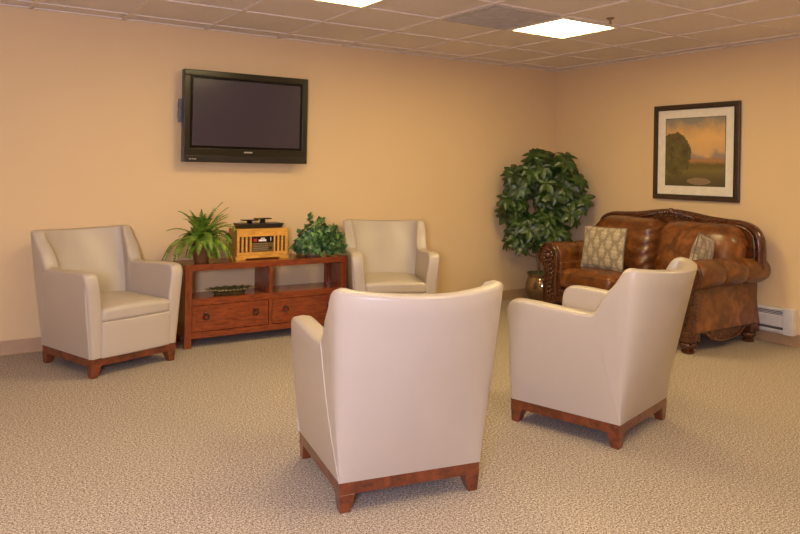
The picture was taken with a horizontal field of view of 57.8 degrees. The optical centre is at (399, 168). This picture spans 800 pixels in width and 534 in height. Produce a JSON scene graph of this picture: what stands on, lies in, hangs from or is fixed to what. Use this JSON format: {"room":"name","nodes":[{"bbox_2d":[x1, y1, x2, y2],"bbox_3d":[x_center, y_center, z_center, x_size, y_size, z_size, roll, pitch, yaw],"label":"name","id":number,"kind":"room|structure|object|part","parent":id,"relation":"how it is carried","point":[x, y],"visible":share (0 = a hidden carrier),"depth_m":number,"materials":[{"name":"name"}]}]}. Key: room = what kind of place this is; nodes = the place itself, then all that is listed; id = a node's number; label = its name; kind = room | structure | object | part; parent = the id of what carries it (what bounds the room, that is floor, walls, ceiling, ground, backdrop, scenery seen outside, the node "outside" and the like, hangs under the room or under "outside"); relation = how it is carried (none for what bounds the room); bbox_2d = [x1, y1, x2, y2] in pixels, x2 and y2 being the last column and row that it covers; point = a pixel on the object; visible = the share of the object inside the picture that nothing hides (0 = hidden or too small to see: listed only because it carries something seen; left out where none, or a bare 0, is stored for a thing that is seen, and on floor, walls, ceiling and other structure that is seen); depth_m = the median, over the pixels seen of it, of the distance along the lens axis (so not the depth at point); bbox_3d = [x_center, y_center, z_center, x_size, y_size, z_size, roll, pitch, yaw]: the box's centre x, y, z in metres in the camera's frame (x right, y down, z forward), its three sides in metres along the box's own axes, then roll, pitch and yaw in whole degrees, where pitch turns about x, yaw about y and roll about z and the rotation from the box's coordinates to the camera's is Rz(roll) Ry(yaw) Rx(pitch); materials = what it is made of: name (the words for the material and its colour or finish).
{"room":"care facility","nodes":[
{"label":"care facility","id":0,"kind":"room"},
{"bbox_2d":[0,5,555,340],"bbox_3d":[-1.988,0.083,5.454,8.800,2.600,0.100,1,0,-33],"label":"wall","id":1,"kind":"structure","parent":0,"point":[90,128],"depth_m":5.84,"materials":[{"name":"paint"}]},
{"bbox_2d":[177,68,307,163],"bbox_3d":[-1.243,-0.396,5.791,1.054,0.704,0.135,1,0,-33],"label":"television","id":2,"kind":"object","parent":1,"relation":"attached to","point":[227,117],"visible":1,"depth_m":5.72,"materials":[{"name":"black plastic"}]},
{"bbox_2d":[0,288,526,355],"bbox_3d":[-1.976,1.235,5.406,8.600,0.096,0.016,1,0,-33],"label":"baseboard","id":3,"kind":"structure","parent":1,"relation":"attached to","point":[8,347],"depth_m":5.02,"materials":[{"name":"plastic"}]},
{"bbox_2d":[0,298,799,533],"bbox_3d":[0.464,1.375,1.635,8.600,0.100,9.000,1,0,-33],"label":"floor","id":4,"kind":"structure","parent":0,"point":[204,440],"depth_m":3.28,"materials":[{"name":"carpet"}]},
{"bbox_2d":[31,225,182,378],"bbox_3d":[-2.001,0.847,4.887,0.855,0.871,0.726,1,0,37],"label":"armchair","id":5,"kind":"object","parent":4,"relation":"on","point":[99,303],"visible":1,"depth_m":4.71,"materials":[{"name":"beige leather"}]},
{"bbox_3d":[-2.308,1.242,4.777,0.065,0.070,0.065,1,0,37],"label":"leg","id":6,"kind":"part","parent":5,"relation":"part of","materials":[{"name":"brown wood"}]},
{"bbox_3d":[-2.093,0.896,4.598,0.614,0.535,0.141,1,0,37],"label":"armrest","id":7,"kind":"part","parent":5,"relation":"part of","materials":[{"name":"beige leather"}]},
{"bbox_3d":[-2.179,0.785,5.020,0.403,0.753,0.717,1,0,37],"label":"backrest","id":8,"kind":"part","parent":5,"relation":"part of","materials":[{"name":"beige leather"}]},
{"bbox_3d":[-1.882,1.250,4.455,0.065,0.070,0.065,1,0,37],"label":"leg","id":9,"kind":"part","parent":5,"relation":"part of","materials":[{"name":"brown wood"}]},
{"bbox_3d":[-1.933,1.189,4.829,0.600,0.050,0.600,1,0,37],"label":"frame","id":10,"kind":"part","parent":5,"relation":"part of","materials":[{"name":"brown wood"}]},
{"bbox_2d":[100,291,169,321],"bbox_3d":[-1.873,0.893,4.787,0.522,0.112,0.492,1,0,37],"label":"seat cushion","id":11,"kind":"object","parent":5,"relation":"on","point":[115,306],"depth_m":4.67,"materials":[{"name":"beige leather"}]},
{"bbox_3d":[-1.875,1.056,4.787,0.514,0.224,0.490,1,0,37],"label":"panel","id":12,"kind":"part","parent":5,"relation":"part of","materials":[{"name":"beige leather"}]},
{"bbox_3d":[-1.751,0.902,5.051,0.614,0.535,0.141,1,0,37],"label":"armrest","id":13,"kind":"part","parent":5,"relation":"part of","materials":[{"name":"beige leather"}]},
{"bbox_3d":[-1.560,1.255,4.881,0.065,0.070,0.065,1,0,37],"label":"leg","id":14,"kind":"part","parent":5,"relation":"part of","materials":[{"name":"brown wood"}]},
{"bbox_2d":[175,252,346,349],"bbox_3d":[-1.063,0.999,5.641,1.305,0.600,0.320,1,0,-33],"label":"media console","id":15,"kind":"object","parent":4,"relation":"on","point":[265,307],"visible":0.77,"depth_m":5.48,"materials":[{"name":"brown wood"}]},
{"bbox_3d":[-1.604,0.978,5.303,0.018,0.484,0.217,1,0,-33],"label":"panel","id":16,"kind":"part","parent":15,"relation":"part of","materials":[{"name":"brown wood"}]},
{"bbox_3d":[-1.524,1.014,5.197,0.050,0.554,0.050,1,0,-33],"label":"leg","id":17,"kind":"part","parent":15,"relation":"part of","materials":[{"name":"brown wood"}]},
{"bbox_2d":[161,202,235,262],"bbox_3d":[-1.473,0.474,5.308,0.506,0.456,0.504,1,0,-7],"label":"potted fern","id":18,"kind":"object","parent":15,"relation":"on","point":[201,238],"visible":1,"depth_m":5.30,"materials":[{"name":"green plant"}]},
{"bbox_2d":[191,241,208,262],"bbox_3d":[-1.469,0.612,5.367,0.164,0.160,0.164,1,0,-33],"label":"pot","id":19,"kind":"object","parent":18,"relation":"on","point":[203,257],"depth_m":5.31,"materials":[{"name":"brown ceramic"}]},
{"bbox_2d":[205,285,253,294],"bbox_3d":[-1.286,0.919,5.471,0.383,0.050,0.208,1,0,-33],"label":"serving dish","id":20,"kind":"object","parent":15,"relation":"on","point":[234,289],"visible":1,"depth_m":5.46,"materials":[{"name":"wicker"}]},
{"bbox_3d":[-1.320,1.086,5.468,0.582,0.187,0.271,1,0,-33],"label":"drawer","id":21,"kind":"part","parent":15,"relation":"part of","materials":[{"name":"brown wood"}]},
{"bbox_3d":[-0.993,1.210,5.528,1.205,0.044,0.023,1,0,-33],"label":"rail","id":22,"kind":"part","parent":15,"relation":"part of","materials":[{"name":"brown wood"}]},
{"bbox_2d":[228,227,288,260],"bbox_3d":[-1.109,0.580,5.671,0.433,0.236,0.202,1,0,-33],"label":"radio","id":23,"kind":"object","parent":15,"relation":"on","point":[253,242],"visible":0.95,"depth_m":5.58,"materials":[{"name":"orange wood"}]},
{"bbox_2d":[233,217,283,228],"bbox_3d":[-1.107,0.425,5.677,0.359,0.073,0.162,1,0,-33],"label":"dock","id":24,"kind":"object","parent":23,"relation":"on","point":[249,224],"visible":0.99,"depth_m":5.62,"materials":[{"name":"black plastic"}]},
{"bbox_2d":[192,282,337,298],"bbox_3d":[-1.068,0.965,5.649,1.257,0.032,0.290,1,0,-33],"label":"shelf","id":25,"kind":"object","parent":15,"relation":"attached to","point":[309,290],"depth_m":5.63,"materials":[{"name":"brown wood"}]},
{"bbox_3d":[-0.989,0.971,5.528,1.205,0.049,0.023,1,0,-33],"label":"rail","id":26,"kind":"part","parent":15,"relation":"part of","materials":[{"name":"brown wood"}]},
{"bbox_3d":[-0.803,1.095,5.803,0.582,0.187,0.271,1,0,-33],"label":"drawer","id":27,"kind":"part","parent":15,"relation":"part of","materials":[{"name":"brown wood"}]},
{"bbox_2d":[289,212,347,255],"bbox_3d":[-0.647,0.533,5.858,0.498,0.346,0.462,1,0,-39],"label":"ivy","id":28,"kind":"object","parent":15,"relation":"on","point":[313,240],"visible":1,"depth_m":5.77,"materials":[{"name":"green plant"}]},
{"bbox_2d":[306,244,322,255],"bbox_3d":[-0.706,0.655,5.880,0.172,0.100,0.172,1,0,-33],"label":"pot","id":29,"kind":"object","parent":28,"relation":"on","point":[309,253],"depth_m":5.82,"materials":[{"name":"beige ceramic"}]},
{"bbox_3d":[-0.613,1.030,6.099,0.050,0.554,0.040,1,0,-33],"label":"leg","id":30,"kind":"part","parent":15,"relation":"part of","materials":[{"name":"brown wood"}]},
{"bbox_3d":[-0.534,0.996,5.997,0.018,0.484,0.217,1,0,-33],"label":"panel","id":31,"kind":"part","parent":15,"relation":"part of","materials":[{"name":"brown wood"}]},
{"bbox_3d":[-0.470,1.032,5.879,0.050,0.554,0.050,1,0,-33],"label":"leg","id":32,"kind":"part","parent":15,"relation":"part of","materials":[{"name":"brown wood"}]},
{"bbox_2d":[343,219,439,293],"bbox_3d":[-0.098,0.880,6.067,0.726,0.871,0.855,1,0,-10],"label":"armchair","id":33,"kind":"object","parent":4,"relation":"on","point":[384,256],"visible":0.77,"depth_m":6.22,"materials":[{"name":"beige leather"}]},
{"bbox_3d":[-0.363,0.926,5.918,0.141,0.535,0.614,1,0,-10],"label":"armrest","id":34,"kind":"part","parent":33,"relation":"part of","materials":[{"name":"beige leather"}]},
{"bbox_3d":[-0.137,0.820,6.286,0.717,0.753,0.403,1,0,-10],"label":"backrest","id":35,"kind":"part","parent":33,"relation":"part of","materials":[{"name":"beige leather"}]},
{"bbox_2d":[365,272,425,292],"bbox_3d":[-0.072,0.924,5.906,0.492,0.112,0.522,1,0,-10],"label":"seat cushion","id":36,"kind":"object","parent":33,"relation":"on","point":[381,282],"depth_m":5.69,"materials":[{"name":"beige leather"}]},
{"bbox_3d":[0.196,0.935,6.016,0.141,0.535,0.614,1,0,-10],"label":"armrest","id":37,"kind":"part","parent":33,"relation":"part of","materials":[{"name":"beige leather"}]},
{"bbox_2d":[291,280,502,513],"bbox_3d":[-0.027,0.881,3.055,0.726,0.871,0.855,1,0,-23],"label":"armchair","id":38,"kind":"object","parent":4,"relation":"on","point":[393,389],"visible":1,"depth_m":2.76,"materials":[{"name":"beige leather"}]},
{"bbox_3d":[-0.417,1.275,3.287,0.065,0.070,0.065,1,0,-23],"label":"leg","id":39,"kind":"part","parent":38,"relation":"part of","materials":[{"name":"brown wood"}]},
{"bbox_3d":[-0.326,0.926,3.041,0.141,0.535,0.614,1,0,-23],"label":"armrest","id":40,"kind":"part","parent":38,"relation":"part of","materials":[{"name":"beige leather"}]},
{"bbox_3d":[-0.212,1.278,2.794,0.065,0.070,0.065,1,0,-23],"label":"leg","id":41,"kind":"part","parent":38,"relation":"part of","materials":[{"name":"brown wood"}]},
{"bbox_3d":[-0.067,1.221,3.143,0.600,0.050,0.600,1,0,-23],"label":"frame","id":42,"kind":"part","parent":38,"relation":"part of","materials":[{"name":"brown wood"}]},
{"bbox_3d":[0.282,1.287,2.998,0.065,0.070,0.065,1,0,-23],"label":"leg","id":43,"kind":"part","parent":38,"relation":"part of","materials":[{"name":"brown wood"}]},
{"bbox_2d":[494,148,595,300],"bbox_3d":[1.420,0.570,7.195,0.986,1.543,0.568,1,0,-19],"label":"ficus tree","id":44,"kind":"object","parent":4,"relation":"on","point":[557,191],"visible":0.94,"depth_m":7.08,"materials":[{"name":"green plant"}]},
{"bbox_3d":[1.418,1.191,7.231,0.332,0.302,0.332,1,0,-33],"label":"pot","id":45,"kind":"part","parent":44,"relation":"part of","materials":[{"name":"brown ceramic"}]},
{"bbox_2d":[507,257,696,449],"bbox_3d":[1.083,0.900,3.792,0.855,0.871,0.726,1,0,41],"label":"armchair","id":46,"kind":"object","parent":4,"relation":"on","point":[601,359],"visible":1,"depth_m":3.53,"materials":[{"name":"beige leather"}]},
{"bbox_3d":[0.629,1.293,3.826,0.065,0.070,0.065,1,0,41],"label":"leg","id":47,"kind":"part","parent":46,"relation":"part of","materials":[{"name":"brown wood"}]},
{"bbox_3d":[0.822,0.946,3.644,0.614,0.535,0.141,1,0,41],"label":"armrest","id":48,"kind":"part","parent":46,"relation":"part of","materials":[{"name":"beige leather"}]},
{"bbox_3d":[1.191,0.953,4.075,0.614,0.535,0.141,1,0,41],"label":"armrest","id":49,"kind":"part","parent":46,"relation":"part of","materials":[{"name":"beige leather"}]},
{"bbox_3d":[1.007,1.240,3.855,0.600,0.050,0.600,1,0,41],"label":"frame","id":50,"kind":"part","parent":46,"relation":"part of","materials":[{"name":"brown wood"}]},
{"bbox_3d":[1.035,1.300,3.478,0.065,0.070,0.065,1,0,41],"label":"leg","id":51,"kind":"part","parent":46,"relation":"part of","materials":[{"name":"brown wood"}]},
{"bbox_3d":[1.254,0.844,3.649,0.403,0.753,0.717,1,0,41],"label":"backrest","id":52,"kind":"part","parent":46,"relation":"part of","materials":[{"name":"beige leather"}]},
{"bbox_3d":[1.383,1.306,3.884,0.065,0.070,0.065,1,0,41],"label":"leg","id":53,"kind":"part","parent":46,"relation":"part of","materials":[{"name":"brown wood"}]},
{"bbox_2d":[539,208,770,353],"bbox_3d":[2.077,0.845,6.112,0.940,1.015,1.669,1,0,-33],"label":"leather sofa","id":54,"kind":"object","parent":4,"relation":"on","point":[722,304],"visible":0.55,"depth_m":5.72,"materials":[{"name":"brown leather"}]},
{"bbox_3d":[1.336,0.940,6.473,0.034,0.540,0.214,1,0,-33],"label":"post","id":55,"kind":"part","parent":54,"relation":"part of","materials":[{"name":"brown wood"}]},
{"bbox_3d":[1.718,1.157,5.883,0.054,0.200,1.241,1,0,-33],"label":"seat rail","id":56,"kind":"part","parent":54,"relation":"part of","materials":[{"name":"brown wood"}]},
{"bbox_3d":[1.716,0.854,6.720,0.885,0.384,0.254,1,0,-33],"label":"armrest","id":57,"kind":"part","parent":54,"relation":"part of","materials":[{"name":"brown leather"}]},
{"bbox_3d":[1.713,1.012,6.674,0.832,0.365,0.176,1,0,-33],"label":"panel","id":58,"kind":"part","parent":54,"relation":"part of","materials":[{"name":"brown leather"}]},
{"bbox_2d":[559,267,627,289],"bbox_3d":[1.774,0.958,6.273,0.592,0.199,0.596,1,0,-33],"label":"seat cushion","id":59,"kind":"object","parent":54,"relation":"on","point":[599,278],"depth_m":6.11,"materials":[{"name":"brown leather"}]},
{"bbox_2d":[580,225,627,272],"bbox_3d":[1.750,0.685,6.244,0.439,0.374,0.140,1,0,44],"label":"throw pillow","id":60,"kind":"object","parent":54,"relation":"on","point":[603,247],"visible":1,"depth_m":6.19,"materials":[{"name":"beige fabric"}]},
{"bbox_2d":[595,215,666,269],"bbox_3d":[2.026,0.672,6.515,0.362,0.475,0.735,1,0,-33],"label":"cushion","id":61,"kind":"object","parent":54,"relation":"on","point":[643,231],"depth_m":6.27,"materials":[{"name":"brown leather"}]},
{"bbox_3d":[2.367,0.561,6.296,0.102,0.437,1.661,1,0,-33],"label":"crest rail","id":62,"kind":"part","parent":54,"relation":"part of","materials":[{"name":"brown wood"}]},
{"bbox_3d":[2.102,0.953,5.289,0.034,0.540,0.214,1,0,-33],"label":"post","id":63,"kind":"part","parent":54,"relation":"part of","materials":[{"name":"brown leather"}]},
{"bbox_2d":[654,220,747,269],"bbox_3d":[2.425,0.679,5.896,0.365,0.475,0.735,1,0,-33],"label":"cushion","id":64,"kind":"object","parent":54,"relation":"on","point":[673,239],"depth_m":5.84,"materials":[{"name":"brown leather"}]},
{"bbox_2d":[689,232,714,259],"bbox_3d":[2.343,0.703,5.632,0.439,0.439,0.141,1,0,-43],"label":"throw pillow","id":65,"kind":"object","parent":54,"relation":"on","point":[703,247],"visible":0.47,"depth_m":5.53,"materials":[{"name":"beige fabric"}]},
{"bbox_3d":[2.391,0.788,6.314,0.085,0.820,1.578,1,0,-33],"label":"panel","id":66,"kind":"part","parent":54,"relation":"part of","materials":[{"name":"brown leather"}]},
{"bbox_3d":[2.439,1.024,5.552,0.832,0.365,0.176,1,0,-33],"label":"panel","id":67,"kind":"part","parent":54,"relation":"part of","materials":[{"name":"brown leather"}]},
{"bbox_3d":[2.485,0.868,5.533,0.885,0.384,0.254,1,0,-33],"label":"armrest","id":68,"kind":"part","parent":54,"relation":"part of","materials":[{"name":"brown leather"}]},
{"bbox_2d":[0,0,799,71],"bbox_3d":[0.507,-1.117,1.635,8.600,0.115,9.000,1,0,-33],"label":"ceiling","id":69,"kind":"structure","parent":0,"point":[635,11],"depth_m":5.27,"materials":[{"name":"tile"}]},
{"bbox_2d":[313,0,384,7],"bbox_3d":[-0.329,-1.068,4.385,0.570,0.022,0.570,1,0,-33],"label":"recessed light","id":70,"kind":"object","parent":69,"relation":"in","point":[354,3],"visible":1,"depth_m":4.64,"materials":[{"name":"white plastic"}]},
{"bbox_2d":[328,0,375,5],"bbox_3d":[-0.329,-1.069,4.385,0.524,0.007,0.524,1,0,-33],"label":"diffuser","id":71,"kind":"object","parent":70,"relation":"attached to","point":[341,2],"depth_m":4.65,"materials":[{"name":"white plastic"}]},
{"bbox_2d":[442,5,559,29],"bbox_3d":[0.695,-1.051,5.048,0.580,0.020,0.580,1,0,-33],"label":"ceiling vent","id":72,"kind":"object","parent":69,"relation":"in","point":[494,16],"visible":0.98,"depth_m":5.03,"materials":[{"name":"metal"}]},
{"bbox_2d":[508,17,618,38],"bbox_3d":[1.207,-1.041,5.379,0.570,0.022,0.570,1,0,-33],"label":"recessed light","id":73,"kind":"object","parent":69,"relation":"in","point":[562,27],"visible":0.8,"depth_m":5.37,"materials":[{"name":"white plastic"}]},
{"bbox_2d":[517,19,609,36],"bbox_3d":[1.207,-1.043,5.379,0.524,0.007,0.524,1,0,-33],"label":"diffuser","id":74,"kind":"object","parent":73,"relation":"attached to","point":[553,27],"depth_m":5.37,"materials":[{"name":"white plastic"}]},
{"bbox_2d":[606,17,613,23],"bbox_3d":[1.459,-1.023,5.029,0.057,0.042,0.057,1,0,-33],"label":"sprinkler","id":75,"kind":"object","parent":69,"relation":"attached to","point":[608,18],"visible":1,"depth_m":5.02,"materials":[{"name":"gold metal"}]},
{"bbox_2d":[555,38,799,334],"bbox_3d":[4.163,0.189,3.958,0.100,2.600,9.100,1,0,-33],"label":"wall","id":76,"kind":"structure","parent":0,"point":[604,114],"depth_m":6.25,"materials":[{"name":"paint"}]},
{"bbox_2d":[653,100,741,202],"bbox_3d":[2.563,-0.143,6.310,0.034,0.842,0.842,1,0,-33],"label":"framed picture","id":77,"kind":"object","parent":76,"relation":"attached to","point":[697,147],"visible":1,"depth_m":6.28,"materials":[{"name":"brown wood"}]},
{"bbox_2d":[665,116,725,186],"bbox_3d":[2.561,-0.145,6.309,0.001,0.588,0.580,1,0,-33],"label":"painting","id":78,"kind":"object","parent":77,"relation":"attached to","point":[695,147],"depth_m":6.30},
{"bbox_2d":[739,329,799,347],"bbox_3d":[4.068,1.339,3.969,0.016,0.096,9.000,1,0,-33],"label":"baseboard","id":79,"kind":"structure","parent":76,"relation":"attached to","point":[794,341],"depth_m":5.68,"materials":[{"name":"plastic"}]},
{"bbox_2d":[757,303,796,336],"bbox_3d":[2.677,1.178,6.072,0.066,0.201,1.255,1,0,-33],"label":"baseboard heater","id":80,"kind":"object","parent":76,"relation":"attached to","point":[775,319],"visible":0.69,"depth_m":5.63,"materials":[{"name":"white metal"}]}
]}

